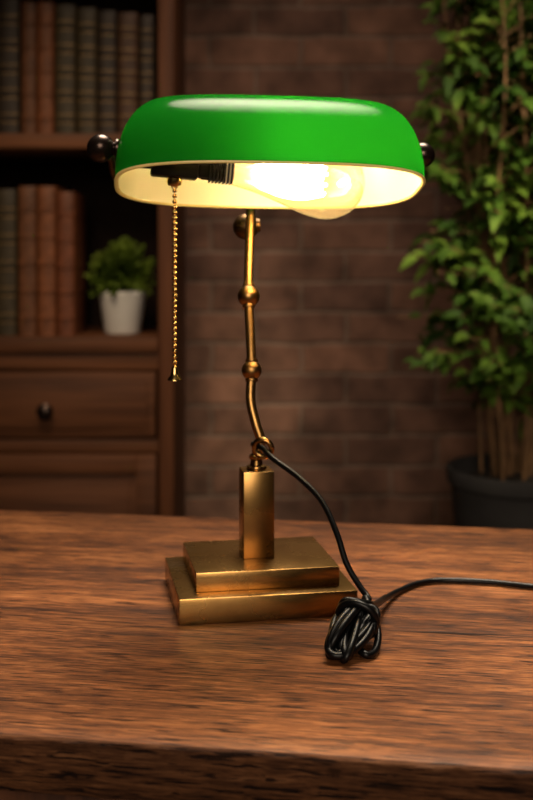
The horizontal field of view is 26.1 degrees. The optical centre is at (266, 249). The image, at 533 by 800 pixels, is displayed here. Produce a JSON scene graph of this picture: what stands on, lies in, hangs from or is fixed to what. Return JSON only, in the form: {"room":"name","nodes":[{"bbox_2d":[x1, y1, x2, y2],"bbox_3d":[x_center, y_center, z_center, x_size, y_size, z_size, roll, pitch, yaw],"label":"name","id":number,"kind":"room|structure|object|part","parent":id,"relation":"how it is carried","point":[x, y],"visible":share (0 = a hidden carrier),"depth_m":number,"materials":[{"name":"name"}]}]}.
{"room":"office","nodes":[
{"label":"office","id":0,"kind":"room"},
{"bbox_2d":[185,0,532,526],"bbox_3d":[0.100,-0.246,3.050,3.900,2.600,0.100,0,0,0],"label":"wall","id":1,"kind":"structure","parent":0,"point":[338,402],"depth_m":3.00,"materials":[{"name":"brick"}]},
{"bbox_3d":[0.100,1.104,1.000,3.900,0.100,4.300,0,0,0],"label":"floor","id":2,"kind":"structure","parent":0,"visible":0},
{"bbox_2d":[0,0,184,516],"bbox_3d":[-0.515,-0.071,2.788,0.609,2.250,0.414,0,0,0],"label":"bookcase","id":3,"kind":"object","parent":2,"relation":"on","point":[92,420],"visible":0.48,"depth_m":2.62,"materials":[{"name":"brown wood"}]},
{"bbox_2d":[0,189,18,335],"bbox_3d":[-0.600,0.029,2.735,0.047,0.338,0.170,0,0,0],"label":"book","id":4,"kind":"object","parent":3,"relation":"on","point":[9,198],"visible":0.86,"depth_m":2.65,"materials":[{"name":"green leather"}]},
{"bbox_2d":[0,0,22,132],"bbox_3d":[-0.596,-0.424,2.735,0.051,0.315,0.170,0,0,0],"label":"book","id":5,"kind":"object","parent":3,"relation":"on","point":[10,10],"visible":0.76,"depth_m":2.65,"materials":[{"name":"leather"}]},
{"bbox_2d":[18,186,37,335],"bbox_3d":[-0.552,0.025,2.735,0.043,0.345,0.170,0,0,0],"label":"book","id":6,"kind":"object","parent":3,"relation":"on","point":[28,195],"visible":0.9,"depth_m":2.65,"materials":[{"name":"brown leather"}]},
{"bbox_2d":[21,2,37,132],"bbox_3d":[-0.549,-0.419,2.735,0.036,0.305,0.170,0,0,0],"label":"book","id":7,"kind":"object","parent":3,"relation":"on","point":[29,9],"visible":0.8,"depth_m":2.65,"materials":[{"name":"brown leather"}]},
{"bbox_3d":[-0.500,0.364,2.600,0.037,0.037,0.038,0,0,0],"label":"drawer knob","id":8,"kind":"part","parent":3,"relation":"part of","materials":[{"name":"brown metal"}]},
{"bbox_2d":[37,2,54,132],"bbox_3d":[-0.511,-0.419,2.735,0.039,0.305,0.170,0,0,0],"label":"book","id":9,"kind":"object","parent":3,"relation":"on","point":[46,10],"visible":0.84,"depth_m":2.65,"materials":[{"name":"orange leather"}]},
{"bbox_2d":[38,186,67,335],"bbox_3d":[-0.508,0.025,2.735,0.042,0.345,0.170,0,0,0],"label":"book","id":10,"kind":"object","parent":3,"relation":"on","point":[47,195],"visible":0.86,"depth_m":2.65,"materials":[{"name":"orange leather"}]},
{"bbox_3d":[-0.515,-0.249,2.800,0.537,0.035,0.350,0,0,0],"label":"shelf","id":11,"kind":"part","parent":3,"relation":"part of","materials":[{"name":"brown wood"}]},
{"bbox_2d":[55,4,77,132],"bbox_3d":[-0.465,-0.417,2.735,0.049,0.300,0.170,0,0,0],"label":"book","id":12,"kind":"object","parent":3,"relation":"on","point":[65,14],"visible":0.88,"depth_m":2.65,"materials":[{"name":"green leather"}]},
{"bbox_2d":[57,192,85,335],"bbox_3d":[-0.463,0.032,2.735,0.041,0.332,0.170,0,0,0],"label":"book","id":13,"kind":"object","parent":3,"relation":"on","point":[71,214],"visible":1,"depth_m":2.66,"materials":[{"name":"red leather"}]},
{"bbox_3d":[-0.515,0.353,2.630,0.525,0.150,0.030,0,0,0],"label":"drawer","id":14,"kind":"part","parent":3,"relation":"part of","materials":[{"name":"brown wood"}]},
{"bbox_3d":[-0.515,0.713,2.634,0.527,0.494,0.024,0,0,0],"label":"cabinet door","id":15,"kind":"part","parent":3,"relation":"part of","materials":[{"name":"brown wood"}]},
{"bbox_3d":[-0.515,0.447,2.636,0.537,0.030,0.028,0,0,0],"label":"rail","id":16,"kind":"part","parent":3,"relation":"part of","materials":[{"name":"brown wood"}]},
{"bbox_3d":[-0.515,0.253,2.636,0.537,0.042,0.028,0,0,0],"label":"rail","id":17,"kind":"part","parent":3,"relation":"part of","materials":[{"name":"brown wood"}]},
{"bbox_3d":[-0.515,0.215,2.792,0.537,0.034,0.367,0,0,0],"label":"counter shelf","id":18,"kind":"part","parent":3,"relation":"part of","materials":[{"name":"brown wood"}]},
{"bbox_2d":[77,7,97,132],"bbox_3d":[-0.415,-0.413,2.735,0.047,0.293,0.170,0,0,0],"label":"book","id":19,"kind":"object","parent":3,"relation":"on","point":[87,18],"visible":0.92,"depth_m":2.65,"materials":[{"name":"green leather"}]},
{"bbox_2d":[98,11,117,132],"bbox_3d":[-0.368,-0.410,2.735,0.044,0.286,0.170,0,0,0],"label":"book","id":20,"kind":"object","parent":3,"relation":"on","point":[107,20],"visible":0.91,"depth_m":2.65,"materials":[{"name":"leather"}]},
{"bbox_2d":[84,236,156,333],"bbox_3d":[-0.343,0.082,2.742,0.177,0.231,0.163,0,0,-17],"label":"potted plant","id":21,"kind":"object","parent":3,"relation":"on","point":[119,277],"visible":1,"depth_m":2.70,"materials":[{"name":"green plant"}]},
{"bbox_3d":[-0.343,0.148,2.740,0.114,0.100,0.114,0,0,0],"label":"pot","id":22,"kind":"part","parent":21,"relation":"part of","materials":[{"name":"white ceramic"}]},
{"bbox_2d":[118,12,138,132],"bbox_3d":[-0.320,-0.408,2.735,0.047,0.282,0.170,0,0,0],"label":"book","id":23,"kind":"object","parent":3,"relation":"on","point":[128,22],"visible":0.77,"depth_m":2.65,"materials":[{"name":"leather"}]},
{"bbox_2d":[139,15,157,106],"bbox_3d":[-0.276,-0.405,2.735,0.038,0.276,0.170,0,0,0],"label":"book","id":24,"kind":"object","parent":3,"relation":"on","point":[148,24],"visible":0.63,"depth_m":2.65,"materials":[{"name":"leather"}]},
{"bbox_3d":[-0.229,-0.071,2.808,0.036,2.250,0.375,0,0,0],"label":"panel","id":25,"kind":"part","parent":3,"relation":"part of","materials":[{"name":"brown wood"}]},
{"bbox_2d":[0,510,532,799],"bbox_3d":[0.000,0.679,0.996,1.800,0.750,0.601,0,0,9],"label":"desk","id":26,"kind":"object","parent":2,"relation":"on","point":[104,694],"visible":0.93,"depth_m":0.82,"materials":[{"name":"brown wood"}]},
{"bbox_2d":[87,94,532,663],"bbox_3d":[0.230,0.085,0.983,0.767,0.438,0.288,0,0,0],"label":"desk lamp","id":27,"kind":"object","parent":26,"relation":"on","point":[250,153],"visible":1,"depth_m":0.97,"materials":[{"name":"gold metal"}]},
{"bbox_3d":[-0.140,-0.087,0.989,0.028,0.024,0.024,0,0,0],"label":"shade knob","id":28,"kind":"part","parent":27,"relation":"part of","materials":[{"name":"brown metal"}]},
{"bbox_3d":[-0.078,0.018,0.970,0.013,0.166,0.013,0,0,0],"label":"pull chain","id":29,"kind":"part","parent":27,"relation":"part of","materials":[{"name":"gold metal"}]},
{"bbox_2d":[142,163,234,184],"bbox_3d":[-0.073,-0.069,0.978,0.093,0.026,0.034,0,0,-6],"label":"bulb socket","id":30,"kind":"object","parent":27,"relation":"attached to","point":[224,173],"depth_m":0.97,"materials":[{"name":"black plastic"}]},
{"bbox_3d":[-0.019,-0.022,1.092,0.027,0.025,0.025,0,0,0],"label":"joint knob","id":31,"kind":"part","parent":27,"relation":"part of","materials":[{"name":"gold metal"}]},
{"bbox_3d":[-0.016,0.061,1.045,0.021,0.241,0.089,0,0,-7],"label":"stem","id":32,"kind":"part","parent":27,"relation":"part of","materials":[{"name":"gold metal"}]},
{"bbox_3d":[0.003,-0.086,1.002,0.269,0.096,0.144,0,0,0],"label":"lamp shade","id":33,"kind":"part","parent":27,"relation":"part of","materials":[{"name":"green glass"}]},
{"bbox_3d":[0.023,-0.059,0.991,0.122,0.064,0.064,0,0,0],"label":"bulb glass","id":34,"kind":"part","parent":27,"relation":"part of","materials":[{"name":"glass"}]},
{"bbox_3d":[0.289,0.236,1.010,0.577,0.136,0.186,0,0,-18],"label":"power cord","id":35,"kind":"part","parent":27,"relation":"part of","materials":[{"name":"black rubber"}]},
{"bbox_3d":[0.137,-0.085,1.024,0.027,0.022,0.022,0,0,0],"label":"shade knob","id":36,"kind":"part","parent":27,"relation":"part of","materials":[{"name":"brown metal"}]},
{"bbox_2d":[397,0,532,528],"bbox_3d":[0.550,-0.047,2.408,0.519,2.202,0.502,0,0,-9],"label":"potted tree","id":37,"kind":"object","parent":2,"relation":"on","point":[493,489],"visible":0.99,"depth_m":2.36,"materials":[{"name":"green plant"}]},
{"bbox_3d":[0.552,0.755,2.420,0.346,0.598,0.346,0,0,0],"label":"planter","id":38,"kind":"part","parent":37,"relation":"part of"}
]}

